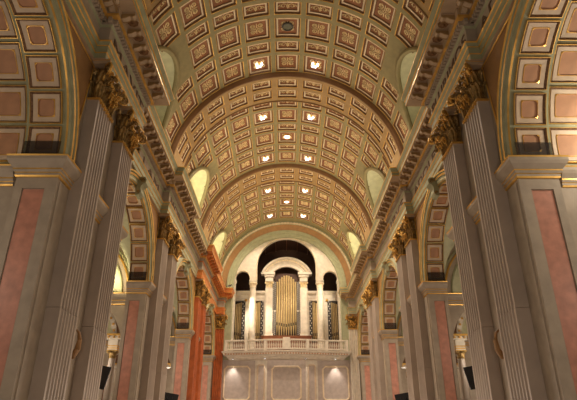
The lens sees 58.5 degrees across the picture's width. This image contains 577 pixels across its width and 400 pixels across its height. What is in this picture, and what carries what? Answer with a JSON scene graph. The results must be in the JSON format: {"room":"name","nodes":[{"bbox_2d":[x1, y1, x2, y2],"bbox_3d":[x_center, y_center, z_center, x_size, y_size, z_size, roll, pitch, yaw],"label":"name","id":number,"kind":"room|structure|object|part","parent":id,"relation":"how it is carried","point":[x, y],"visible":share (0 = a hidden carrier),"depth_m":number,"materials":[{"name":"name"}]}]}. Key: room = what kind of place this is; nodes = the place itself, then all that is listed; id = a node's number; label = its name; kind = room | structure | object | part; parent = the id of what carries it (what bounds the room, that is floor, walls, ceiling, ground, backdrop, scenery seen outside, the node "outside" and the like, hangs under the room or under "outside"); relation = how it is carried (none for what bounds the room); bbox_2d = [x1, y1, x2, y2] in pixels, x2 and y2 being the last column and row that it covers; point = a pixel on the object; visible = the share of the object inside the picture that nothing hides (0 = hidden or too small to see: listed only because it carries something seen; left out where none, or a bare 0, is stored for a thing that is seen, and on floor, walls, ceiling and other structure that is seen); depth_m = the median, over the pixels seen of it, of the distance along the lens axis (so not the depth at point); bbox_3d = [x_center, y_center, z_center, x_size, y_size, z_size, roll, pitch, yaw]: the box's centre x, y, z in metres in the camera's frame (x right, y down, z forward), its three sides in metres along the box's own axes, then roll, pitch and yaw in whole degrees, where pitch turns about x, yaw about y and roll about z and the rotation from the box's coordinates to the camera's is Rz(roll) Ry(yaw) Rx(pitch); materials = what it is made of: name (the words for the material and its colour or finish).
{"room":"church","nodes":[
{"label":"church","id":0,"kind":"room"},
{"bbox_2d":[0,0,215,399],"bbox_3d":[-9.523,5.388,25.547,7.900,14.850,45.000,0,-25,0],"label":"arches","id":1,"kind":"structure","parent":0,"point":[46,68],"depth_m":13.85,"materials":[{"name":"grey paint"}]},
{"bbox_3d":[-5.859,-4.694,11.444,0.090,2.236,8.000,0,-25,0],"label":"spandrel panel","id":2,"kind":"part","parent":1,"relation":"part of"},
{"bbox_2d":[63,0,208,277],"bbox_3d":[-5.761,-2.296,22.233,2.260,2.220,32.500,0,-25,0],"label":"trim","id":3,"kind":"structure","parent":1,"relation":"attached to","point":[120,31],"depth_m":18.85,"materials":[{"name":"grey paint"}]},
{"bbox_3d":[-6.540,0.212,22.062,0.090,2.236,8.000,0,-25,0],"label":"spandrel panel","id":4,"kind":"part","parent":1,"relation":"part of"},
{"bbox_3d":[-6.601,5.098,32.637,0.090,2.236,8.000,0,-25,0],"label":"spandrel panel","id":5,"kind":"part","parent":1,"relation":"part of","materials":[{"name":"beige paint"}]},
{"bbox_2d":[196,244,234,314],"bbox_3d":[-6.021,6.959,42.263,1.970,2.220,13.370,0,-25,0],"label":"trim","id":6,"kind":"structure","parent":1,"relation":"attached to","point":[210,268],"depth_m":41.20,"materials":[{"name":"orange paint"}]},
{"bbox_2d":[101,368,171,399],"bbox_3d":[-10.634,4.744,26.003,6.280,16.400,45.300,0,-25,0],"label":"wall","id":7,"kind":"structure","parent":0,"point":[169,370],"depth_m":45.17,"materials":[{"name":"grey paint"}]},
{"bbox_2d":[120,0,454,323],"bbox_3d":[-0.073,-1.502,28.752,26.780,13.157,44.940,0,-25,0],"label":"ceiling","id":8,"kind":"structure","parent":0,"point":[365,51],"depth_m":30.54,"materials":[{"name":"beige paint"}]},
{"bbox_3d":[-6.713,-5.102,24.516,2.604,4.029,5.259,0,-25,0],"label":"lunette moulding","id":9,"kind":"part","parent":8,"relation":"part of","materials":[{"name":"green paint"}]},
{"bbox_3d":[-6.774,-0.215,35.091,2.604,4.029,5.259,0,-25,0],"label":"lunette moulding","id":10,"kind":"part","parent":8,"relation":"part of","materials":[{"name":"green paint"}]},
{"bbox_3d":[-6.835,4.671,45.667,2.604,4.029,5.259,0,-25,0],"label":"lunette moulding","id":11,"kind":"part","parent":8,"relation":"part of","materials":[{"name":"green paint"}]},
{"bbox_2d":[254,61,263,67],"bbox_3d":[-1.701,-7.865,29.947,0.511,0.277,0.445,-19,-31,35],"label":"ceiling lamp","id":12,"kind":"object","parent":8,"relation":"attached to","point":[258,63],"visible":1,"depth_m":29.90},
{"bbox_2d":[283,134,290,138],"bbox_3d":[-0.108,-4.617,37.511,0.600,0.110,0.600,0,-25,0],"label":"ceiling lamp","id":13,"kind":"object","parent":8,"relation":"attached to","point":[285,136],"visible":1,"depth_m":37.45,"materials":[{"name":"white glass"}]},
{"bbox_2d":[282,22,292,30],"bbox_3d":[-0.050,-9.252,27.480,0.600,0.110,0.600,0,-25,0],"label":"ceiling lamp","id":14,"kind":"object","parent":8,"relation":"attached to","point":[288,26],"visible":1,"depth_m":27.44,"materials":[{"name":"black metal"}]},
{"bbox_2d":[284,24,291,29],"bbox_3d":[-0.050,-9.229,27.469,0.440,0.001,0.440,0,-25,0],"label":"diffuser","id":15,"kind":"object","parent":14,"relation":"attached to","point":[287,27],"depth_m":27.51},
{"bbox_2d":[310,61,320,67],"bbox_3d":[1.561,-7.861,29.959,0.521,0.275,0.465,-19,-31,35],"label":"ceiling lamp","id":16,"kind":"object","parent":8,"relation":"attached to","point":[312,64],"visible":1,"depth_m":29.93,"materials":[{"name":"white glass"}]},
{"bbox_3d":[6.500,4.701,45.730,2.604,4.029,5.259,0,-25,0],"label":"lunette moulding","id":17,"kind":"part","parent":8,"relation":"part of","materials":[{"name":"green paint"}]},
{"bbox_3d":[6.561,-0.186,35.155,2.604,4.029,5.259,0,-25,0],"label":"lunette moulding","id":18,"kind":"part","parent":8,"relation":"part of","materials":[{"name":"green paint"}]},
{"bbox_3d":[6.622,-5.072,24.579,2.604,4.029,5.259,0,-25,0],"label":"lunette moulding","id":19,"kind":"part","parent":8,"relation":"part of","materials":[{"name":"green paint"}]},
{"bbox_2d":[221,221,356,399],"bbox_3d":[-0.194,11.769,48.025,14.800,22.120,1.535,0,-25,0],"label":"wall","id":20,"kind":"structure","parent":0,"point":[258,379],"depth_m":45.96,"materials":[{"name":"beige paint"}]},
{"bbox_3d":[-4.566,16.126,45.366,2.417,2.946,0.170,0,-25,0],"label":"wall panel","id":21,"kind":"part","parent":20,"relation":"part of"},
{"bbox_3d":[-2.441,16.934,44.873,0.780,5.065,0.170,0,-25,0],"label":"strip panel","id":22,"kind":"part","parent":20,"relation":"part of","materials":[{"name":"beige paint"}]},
{"bbox_2d":[221,337,350,360],"bbox_3d":[-0.186,13.211,45.637,11.440,1.740,2.060,0,-25,0],"label":"gallery","id":23,"kind":"object","parent":20,"relation":"attached to","point":[286,352],"visible":1,"depth_m":45.23,"materials":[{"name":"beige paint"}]},
{"bbox_3d":[-5.535,12.915,45.653,0.260,0.950,0.260,0,-25,0],"label":"balustrade post","id":24,"kind":"part","parent":23,"relation":"part of","materials":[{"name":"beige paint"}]},
{"bbox_3d":[-3.734,12.832,45.474,0.260,0.950,0.260,0,-25,0],"label":"balustrade post","id":25,"kind":"part","parent":23,"relation":"part of","materials":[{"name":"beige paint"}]},
{"bbox_3d":[-0.184,12.748,45.350,10.925,0.900,1.030,0,-25,0],"label":"rail","id":26,"kind":"part","parent":23,"relation":"part of","materials":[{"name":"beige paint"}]},
{"bbox_3d":[-0.181,12.523,45.007,0.620,1.020,0.340,0,-25,0],"label":"panel","id":27,"kind":"part","parent":23,"relation":"part of","materials":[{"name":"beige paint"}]},
{"bbox_3d":[-0.191,16.136,45.387,2.727,2.946,0.170,0,-25,0],"label":"wall panel","id":28,"kind":"part","parent":20,"relation":"part of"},
{"bbox_3d":[-0.194,5.063,51.176,14.600,7.300,1.440,0,-25,0],"label":"chancel arch moulding","id":29,"kind":"part","parent":20,"relation":"part of","materials":[{"name":"green paint"}]},
{"bbox_3d":[2.059,16.944,44.894,0.780,5.065,0.170,0,-25,0],"label":"strip panel","id":30,"kind":"part","parent":20,"relation":"part of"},
{"bbox_3d":[4.184,16.146,45.408,2.417,2.946,0.170,0,-25,0],"label":"wall panel","id":31,"kind":"part","parent":20,"relation":"part of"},
{"bbox_2d":[234,240,346,325],"bbox_3d":[-0.209,9.553,52.263,12.600,13.100,5.700,0,-25,0],"label":"wall","id":32,"kind":"structure","parent":0,"point":[283,248],"depth_m":55.78,"materials":[{"name":"black paint"}]},
{"bbox_2d":[233,257,339,350],"bbox_3d":[-0.205,10.474,50.955,10.200,9.830,1.100,0,-25,0],"label":"pipe organ","id":33,"kind":"object","parent":32,"relation":"on","point":[286,308],"visible":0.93,"depth_m":50.73,"materials":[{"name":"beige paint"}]},
{"bbox_3d":[-3.980,11.831,50.279,0.550,4.100,0.350,0,-25,0],"label":"flat panel","id":34,"kind":"part","parent":33,"relation":"part of","materials":[{"name":"beige paint"}]},
{"bbox_2d":[262,257,310,271],"bbox_3d":[-0.204,6.823,52.422,5.000,1.971,0.700,0,-25,0],"label":"arch","id":35,"kind":"object","parent":33,"relation":"attached to","point":[282,262],"depth_m":52.44,"materials":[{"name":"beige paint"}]},
{"bbox_3d":[3.570,11.847,50.315,0.550,4.100,0.350,0,-25,0],"label":"flat panel","id":36,"kind":"part","parent":33,"relation":"part of","materials":[{"name":"beige paint"}]},
{"bbox_2d":[231,238,341,350],"bbox_3d":[-0.198,9.104,49.991,10.320,11.509,0.880,0,-25,0],"label":"screen","id":37,"kind":"object","parent":32,"relation":"on","point":[249,265],"visible":0.98,"depth_m":50.26,"materials":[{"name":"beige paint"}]},
{"bbox_3d":[-0.198,5.813,51.270,10.045,4.461,0.120,0,-25,0],"label":"arch moulding","id":38,"kind":"part","parent":37,"relation":"part of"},
{"bbox_2d":[401,368,470,399],"bbox_3d":[10.486,4.791,26.103,6.280,16.400,45.300,0,-25,0],"label":"wall","id":39,"kind":"structure","parent":0,"point":[403,370],"depth_m":45.35,"materials":[{"name":"grey paint"}]},
{"bbox_2d":[357,0,576,399],"bbox_3d":[9.376,5.429,25.637,7.900,14.850,45.000,0,-25,0],"label":"arches","id":40,"kind":"structure","parent":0,"point":[530,68],"depth_m":13.93,"materials":[{"name":"grey paint"}]},
{"bbox_3d":[6.388,5.127,32.699,0.090,2.236,8.000,0,-25,0],"label":"spandrel panel","id":41,"kind":"part","parent":40,"relation":"part of","materials":[{"name":"beige paint"}]},
{"bbox_2d":[338,0,514,314],"bbox_3d":[5.646,0.351,27.961,2.260,2.220,45.000,0,-25,0],"label":"trim","id":42,"kind":"structure","parent":40,"relation":"attached to","point":[455,32],"depth_m":19.59,"materials":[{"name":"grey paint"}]},
{"bbox_3d":[6.449,0.240,22.124,0.090,2.236,8.000,0,-25,0],"label":"spandrel panel","id":43,"kind":"part","parent":40,"relation":"part of","materials":[{"name":"beige paint"}]},
{"bbox_3d":[5.891,-4.668,11.500,0.090,2.236,8.000,0,-25,0],"label":"spandrel panel","id":44,"kind":"part","parent":40,"relation":"part of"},
{"bbox_3d":[-0.074,12.239,22.435,27.400,0.200,57.000,0,-25,0],"label":"floor","id":45,"kind":"structure","parent":0,"visible":0},
{"bbox_2d":[0,141,127,399],"bbox_3d":[-7.101,3.509,14.091,3.028,8.650,5.620,0,-25,0],"label":"pier","id":46,"kind":"object","parent":45,"relation":"on","point":[35,186],"depth_m":12.62,"materials":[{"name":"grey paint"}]},
{"bbox_3d":[-6.467,2.640,11.733,0.530,6.410,0.017,0,-25,0],"label":"pink panel","id":47,"kind":"part","parent":46,"relation":"part of","materials":[{"name":"stone"}]},
{"bbox_3d":[-5.755,3.877,13.873,0.338,1.000,0.180,0,-25,0],"label":"gilt bracket","id":48,"kind":"part","parent":46,"relation":"part of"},
{"bbox_2d":[99,366,110,389],"bbox_3d":[-6.329,5.527,16.302,1.259,0.889,0.536,4,-25,-8],"label":"wall monitor","id":49,"kind":"object","parent":46,"relation":"attached to","point":[106,370],"visible":0.14,"depth_m":16.48,"materials":[{"name":"black plastic"}]},
{"bbox_2d":[28,59,128,399],"bbox_3d":[-5.547,1.524,13.702,0.720,11.927,1.888,0,-25,0],"label":"fluted pilaster","id":50,"kind":"object","parent":45,"relation":"on","point":[50,375],"visible":1,"depth_m":13.62,"materials":[{"name":"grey stone"}]},
{"bbox_2d":[70,106,146,399],"bbox_3d":[-5.559,2.540,15.899,0.720,11.927,1.888,0,-25,0],"label":"fluted pilaster","id":51,"kind":"object","parent":45,"relation":"on","point":[127,132],"visible":1,"depth_m":15.91,"materials":[{"name":"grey stone"}]},
{"bbox_2d":[102,312,120,399],"bbox_3d":[-10.483,9.253,25.806,5.400,8.050,0.644,0,-25,0],"label":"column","id":52,"kind":"structure","parent":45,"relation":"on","point":[114,338],"depth_m":26.37,"materials":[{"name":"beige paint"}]},
{"bbox_2d":[115,355,170,367],"bbox_3d":[-10.544,14.139,36.382,5.400,8.050,0.644,0,-25,0],"label":"screen","id":53,"kind":"object","parent":45,"relation":"on","point":[116,359],"visible":0.02,"depth_m":37.20,"materials":[{"name":"beige paint"}]},
{"bbox_2d":[112,272,174,399],"bbox_3d":[-6.916,8.406,24.690,1.160,8.650,5.570,0,-25,0],"label":"pier","id":54,"kind":"object","parent":45,"relation":"on","point":[139,291],"visible":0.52,"depth_m":23.05,"materials":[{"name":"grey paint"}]},
{"bbox_3d":[-7.078,7.546,22.352,0.450,6.410,0.017,0,-25,0],"label":"pink panel","id":55,"kind":"part","parent":54,"relation":"part of","materials":[{"name":"stone"}]},
{"bbox_2d":[164,392,178,399],"bbox_3d":[-6.390,10.414,26.877,1.259,0.889,0.536,4,-25,-8],"label":"wall monitor","id":56,"kind":"object","parent":54,"relation":"attached to","point":[168,396],"visible":0.62,"depth_m":27.12,"materials":[{"name":"black plastic"}]},
{"bbox_2d":[138,213,177,399],"bbox_3d":[-6.232,6.431,24.320,0.720,11.927,1.888,0,-25,0],"label":"fluted pilaster","id":57,"kind":"object","parent":45,"relation":"on","point":[166,228],"visible":1,"depth_m":24.52,"materials":[{"name":"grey stone"}]},
{"bbox_2d":[153,231,185,399],"bbox_3d":[-6.245,7.446,26.517,0.720,11.927,1.888,0,-25,0],"label":"fluted pilaster","id":58,"kind":"object","parent":45,"relation":"on","point":[174,251],"visible":0.98,"depth_m":26.76,"materials":[{"name":"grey stone"}]},
{"bbox_2d":[171,323,199,399],"bbox_3d":[-6.977,13.293,35.265,1.160,8.650,5.570,0,-25,0],"label":"pier","id":59,"kind":"object","parent":45,"relation":"on","point":[183,334],"visible":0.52,"depth_m":33.83,"materials":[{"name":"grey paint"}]},
{"bbox_3d":[-7.139,12.433,32.927,0.450,6.410,0.017,0,-25,0],"label":"pink panel","id":60,"kind":"part","parent":59,"relation":"part of","materials":[{"name":"stone"}]},
{"bbox_2d":[186,278,207,399],"bbox_3d":[-6.293,11.317,34.896,0.720,11.927,1.888,0,-25,0],"label":"fluted pilaster","id":61,"kind":"object","parent":45,"relation":"on","point":[201,287],"visible":1,"depth_m":35.34,"materials":[{"name":"orange stone"}]},
{"bbox_2d":[195,287,211,399],"bbox_3d":[-6.306,12.332,37.092,0.720,11.927,1.888,0,-25,0],"label":"fluted pilaster","id":62,"kind":"object","parent":45,"relation":"on","point":[205,301],"visible":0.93,"depth_m":37.62,"materials":[{"name":"orange stone"}]},
{"bbox_2d":[200,350,215,399],"bbox_3d":[-7.027,17.328,43.998,1.160,8.650,1.510,0,-25,0],"label":"pier","id":63,"kind":"object","parent":45,"relation":"on","point":[208,359],"visible":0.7,"depth_m":44.59,"materials":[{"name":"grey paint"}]},
{"bbox_3d":[-7.200,17.320,43.503,0.450,6.410,0.017,0,-25,0],"label":"pink panel","id":64,"kind":"part","parent":63,"relation":"part of","materials":[{"name":"stone"}]},
{"bbox_2d":[211,314,227,399],"bbox_3d":[-6.262,15.976,44.977,1.438,11.927,0.881,0,-25,0],"label":"pilaster","id":65,"kind":"object","parent":45,"relation":"on","point":[220,320],"visible":0.89,"depth_m":45.93,"materials":[{"name":"orange stone"}]},
{"bbox_2d":[345,314,360,399],"bbox_3d":[5.898,16.002,45.035,1.438,11.927,0.881,0,-25,0],"label":"pilaster","id":66,"kind":"object","parent":45,"relation":"on","point":[351,319],"visible":0.95,"depth_m":45.92,"materials":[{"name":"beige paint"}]},
{"bbox_2d":[357,350,372,399],"bbox_3d":[6.652,17.358,44.063,1.160,8.650,1.510,0,-25,0],"label":"pier","id":67,"kind":"object","parent":45,"relation":"on","point":[364,358],"visible":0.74,"depth_m":44.67,"materials":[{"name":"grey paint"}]},
{"bbox_3d":[6.830,17.350,43.569,0.450,6.410,0.017,0,-25,0],"label":"pink panel","id":68,"kind":"part","parent":67,"relation":"part of","materials":[{"name":"stone"}]},
{"bbox_2d":[361,287,377,399],"bbox_3d":[6.019,12.354,37.138,0.720,11.927,1.888,0,-25,0],"label":"fluted pilaster","id":69,"kind":"object","parent":45,"relation":"on","point":[366,300],"visible":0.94,"depth_m":37.65,"materials":[{"name":"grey stone"}]},
{"bbox_2d":[365,278,386,399],"bbox_3d":[6.031,11.338,34.942,0.720,11.927,1.888,0,-25,0],"label":"fluted pilaster","id":70,"kind":"object","parent":45,"relation":"on","point":[372,288],"visible":1,"depth_m":35.41,"materials":[{"name":"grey stone"}]},
{"bbox_2d":[368,323,401,399],"bbox_3d":[6.703,13.323,35.331,1.160,8.650,5.570,0,-25,0],"label":"pier","id":71,"kind":"object","parent":45,"relation":"on","point":[389,334],"visible":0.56,"depth_m":33.89,"materials":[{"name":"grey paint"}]},
{"bbox_3d":[6.891,12.464,32.994,0.450,6.410,0.017,0,-25,0],"label":"pink panel","id":72,"kind":"part","parent":71,"relation":"part of","materials":[{"name":"stone"}]},
{"bbox_2d":[388,231,420,399],"bbox_3d":[6.080,7.467,26.563,0.720,11.927,1.888,0,-25,0],"label":"fluted pilaster","id":73,"kind":"object","parent":45,"relation":"on","point":[397,248],"visible":0.98,"depth_m":26.85,"materials":[{"name":"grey stone"}]},
{"bbox_2d":[396,214,434,399],"bbox_3d":[6.092,6.452,24.366,0.720,11.927,1.888,0,-25,0],"label":"fluted pilaster","id":74,"kind":"object","parent":45,"relation":"on","point":[406,229],"visible":1,"depth_m":24.59,"materials":[{"name":"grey stone"}]},
{"bbox_2d":[398,272,460,399],"bbox_3d":[6.764,8.437,24.755,1.160,8.650,5.570,0,-25,0],"label":"pier","id":75,"kind":"object","parent":45,"relation":"on","point":[433,291],"visible":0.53,"depth_m":23.12,"materials":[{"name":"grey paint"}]},
{"bbox_2d":[394,392,408,399],"bbox_3d":[6.208,10.442,26.937,1.259,0.889,0.536,-3,-25,7],"label":"wall monitor","id":76,"kind":"object","parent":75,"relation":"attached to","point":[403,396],"visible":0.62,"depth_m":27.17,"materials":[{"name":"black plastic"}]},
{"bbox_3d":[6.952,7.577,22.418,0.450,6.410,0.017,0,-25,0],"label":"pink panel","id":77,"kind":"part","parent":75,"relation":"part of","materials":[{"name":"stone"}]},
{"bbox_2d":[402,356,458,376],"bbox_3d":[10.256,14.185,36.481,5.400,8.050,0.644,0,-25,0],"label":"screen","id":78,"kind":"object","parent":45,"relation":"on","point":[404,361],"visible":0.05,"depth_m":37.25,"materials":[{"name":"beige paint"}]},
{"bbox_2d":[453,311,470,399],"bbox_3d":[10.317,9.299,25.905,5.400,8.050,0.644,0,-25,0],"label":"screen","id":79,"kind":"object","parent":45,"relation":"on","point":[459,339],"visible":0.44,"depth_m":26.43,"materials":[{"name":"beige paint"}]},
{"bbox_2d":[428,107,504,399],"bbox_3d":[5.517,2.558,15.939,0.720,11.927,1.888,0,-25,0],"label":"fluted pilaster","id":80,"kind":"object","parent":45,"relation":"on","point":[446,137],"visible":1,"depth_m":15.96,"materials":[{"name":"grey stone"}]},
{"bbox_2d":[446,60,547,399],"bbox_3d":[5.530,1.543,13.742,0.720,11.927,1.888,0,-25,0],"label":"fluted pilaster","id":81,"kind":"object","parent":45,"relation":"on","point":[524,374],"visible":1,"depth_m":13.68,"materials":[{"name":"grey stone"}]},
{"bbox_2d":[446,142,576,399],"bbox_3d":[7.071,3.540,14.158,3.028,8.650,5.620,0,-25,0],"label":"pier","id":82,"kind":"object","parent":45,"relation":"on","point":[541,189],"depth_m":12.68,"materials":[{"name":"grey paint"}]},
{"bbox_2d":[463,366,474,389],"bbox_3d":[6.269,5.555,16.362,1.259,0.889,0.536,-3,-25,7],"label":"wall monitor","id":83,"kind":"object","parent":82,"relation":"attached to","point":[468,371],"visible":0.14,"depth_m":16.53,"materials":[{"name":"black plastic"}]},
{"bbox_3d":[5.726,3.902,13.928,0.338,1.000,0.180,0,-25,0],"label":"gilt bracket","id":84,"kind":"part","parent":82,"relation":"part of","materials":[{"name":"gold metal"}]},
{"bbox_3d":[6.463,2.668,11.795,0.530,6.410,0.017,0,-25,0],"label":"pink panel","id":85,"kind":"part","parent":82,"relation":"part of","materials":[{"name":"stone"}]}
]}

